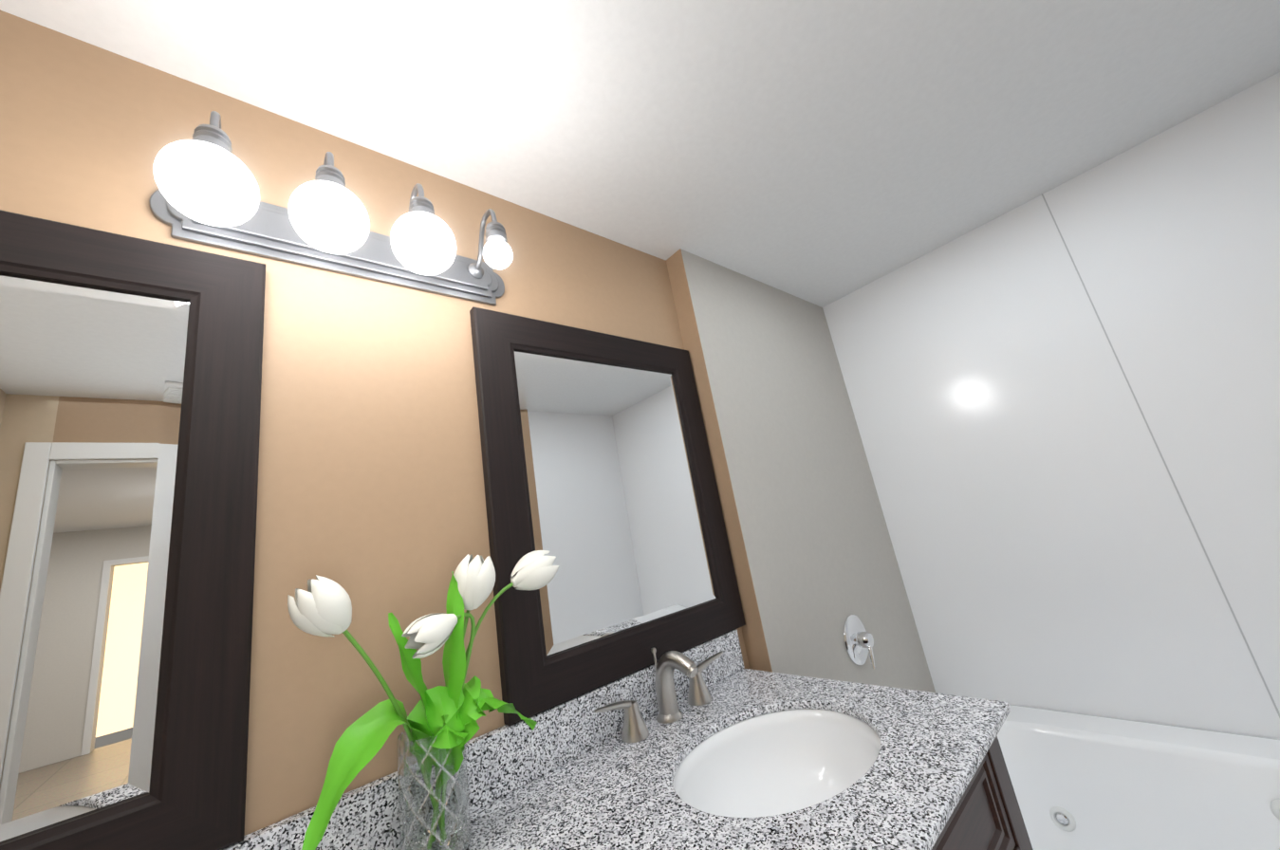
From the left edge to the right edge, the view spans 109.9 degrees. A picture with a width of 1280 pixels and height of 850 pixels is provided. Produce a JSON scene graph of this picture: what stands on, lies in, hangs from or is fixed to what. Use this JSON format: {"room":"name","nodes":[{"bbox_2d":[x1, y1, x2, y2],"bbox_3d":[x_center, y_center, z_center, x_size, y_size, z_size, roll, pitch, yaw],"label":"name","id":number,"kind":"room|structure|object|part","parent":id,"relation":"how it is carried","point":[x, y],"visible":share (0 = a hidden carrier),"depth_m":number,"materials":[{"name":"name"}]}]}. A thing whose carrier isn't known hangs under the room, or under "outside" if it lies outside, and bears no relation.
{"room":"bathroom","nodes":[
{"label":"bathroom","id":0,"kind":"room"},
{"bbox_2d":[0,10,749,835],"bbox_3d":[-0.494,0.444,0.774,1.962,2.220,0.100,2,-18,-41],"label":"wall","id":1,"kind":"structure","parent":0,"point":[370,487],"depth_m":0.82,"materials":[{"name":"paint"}]},
{"bbox_2d":[0,209,265,849],"bbox_3d":[-0.883,0.123,0.471,0.733,0.880,0.026,2,-18,-41],"label":"mirror","id":2,"kind":"object","parent":1,"relation":"attached to","point":[130,385],"visible":0.95,"depth_m":0.61,"materials":[{"name":"brown wood"}]},
{"bbox_2d":[148,111,512,305],"bbox_3d":[-0.517,-0.393,0.875,0.616,0.219,0.206,2,-18,-41],"label":"sconce","id":3,"kind":"object","parent":1,"relation":"attached to","point":[207,193],"visible":1,"depth_m":0.79,"materials":[{"name":"silver metal"}]},
{"bbox_2d":[221,630,744,849],"bbox_3d":[-0.403,0.612,0.699,1.808,0.102,0.022,2,-18,-41],"label":"backsplash","id":4,"kind":"structure","parent":1,"relation":"attached to","point":[500,761],"depth_m":0.80,"materials":[{"name":"grey stone"}]},
{"bbox_2d":[469,306,745,725],"bbox_3d":[-0.045,0.158,1.194,0.735,0.880,0.026,2,-18,-41],"label":"mirror","id":5,"kind":"object","parent":1,"relation":"attached to","point":[600,483],"visible":1,"depth_m":1.11,"materials":[{"name":"brown wood"}]},
{"bbox_3d":[-0.044,0.157,1.192,0.555,0.700,0.003,2,-18,-41],"label":"glass","id":6,"kind":"part","parent":5,"relation":"part of","materials":[{"name":"white"}]},
{"bbox_2d":[0,0,1279,307],"bbox_3d":[0.378,-0.927,0.701,3.100,0.080,2.100,2,-18,-41],"label":"ceiling","id":7,"kind":"structure","parent":0,"point":[822,152],"depth_m":1.07,"materials":[{"name":"paint"}]},
{"bbox_2d":[666,248,772,671],"bbox_3d":[0.303,0.450,1.350,0.003,2.220,0.076,2,-18,-41],"label":"wall","id":8,"kind":"structure","parent":0,"point":[755,645],"depth_m":1.42,"materials":[{"name":"paint"}]},
{"bbox_2d":[680,248,935,692],"bbox_3d":[0.703,0.483,1.758,1.138,2.220,0.176,2,-18,-41],"label":"wall","id":9,"kind":"structure","parent":0,"point":[823,561],"depth_m":1.66,"materials":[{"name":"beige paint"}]},
{"bbox_2d":[843,613,875,668],"bbox_3d":[0.776,0.743,1.552,0.164,0.164,0.060,2,-18,-41],"label":"tub valve","id":10,"kind":"object","parent":9,"relation":"attached to","point":[859,640],"visible":0.98,"depth_m":1.54,"materials":[{"name":"silver metal"}]},
{"bbox_2d":[822,72,1279,739],"bbox_3d":[1.754,0.196,1.337,0.116,2.220,1.924,2,-18,-41],"label":"wall surround","id":11,"kind":"object","parent":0,"point":[1048,550],"visible":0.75,"depth_m":1.50,"materials":[{"name":"white plastic"}]},
{"bbox_2d":[1041,194,1279,718],"bbox_3d":[1.610,0.004,1.424,0.001,1.764,0.004,2,-18,-41],"label":"seam","id":12,"kind":"object","parent":11,"relation":"attached to","point":[1219,584],"depth_m":1.39,"materials":[{"name":"grey"}]},
{"bbox_3d":[0.758,1.264,0.154,3.100,0.060,2.100,2,-18,-41],"label":"floor","id":13,"kind":"structure","parent":0,"visible":0},
{"bbox_2d":[923,705,1033,849],"bbox_3d":[-0.129,0.990,0.345,1.750,0.848,0.618,2,-18,-41],"label":"bathroom vanity","id":14,"kind":"object","parent":13,"relation":"on","point":[985,814],"depth_m":0.72,"materials":[{"name":"brown wood"}]},
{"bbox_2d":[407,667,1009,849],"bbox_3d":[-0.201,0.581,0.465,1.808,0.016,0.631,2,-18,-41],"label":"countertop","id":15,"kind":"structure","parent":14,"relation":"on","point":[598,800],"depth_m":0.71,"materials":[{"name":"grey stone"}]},
{"bbox_2d":[287,550,559,849],"bbox_3d":[-0.305,0.432,0.727,0.423,0.428,0.134,2,-18,-41],"label":"vase","id":16,"kind":"object","parent":15,"relation":"on","point":[440,723],"visible":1,"depth_m":0.68,"materials":[{"name":"clear glass"}]},
{"bbox_3d":[-0.317,0.560,0.691,0.097,0.170,0.097,2,-18,-41],"label":"glass","id":17,"kind":"part","parent":16,"relation":"part of","materials":[{"name":"clear glass"}]},
{"bbox_2d":[585,648,729,743],"bbox_3d":[0.081,0.583,1.007,0.402,0.144,0.141,2,-18,-41],"label":"faucet","id":18,"kind":"object","parent":15,"relation":"on","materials":[{"name":"silver metal"}]},
{"bbox_2d":[638,694,904,842],"bbox_3d":[0.260,0.665,0.791,0.464,0.165,0.363,2,-18,-41],"label":"sink","id":19,"kind":"object","parent":15,"relation":"in","point":[769,767],"depth_m":0.91,"materials":[{"name":"white ceramic"}]},
{"bbox_2d":[997,704,1279,849],"bbox_3d":[1.358,1.054,0.812,1.109,0.455,1.680,2,-18,-41],"label":"bathtub","id":20,"kind":"object","parent":13,"relation":"on","point":[1083,782],"visible":0.73,"depth_m":1.30,"materials":[{"name":"white ceramic"}]}
]}

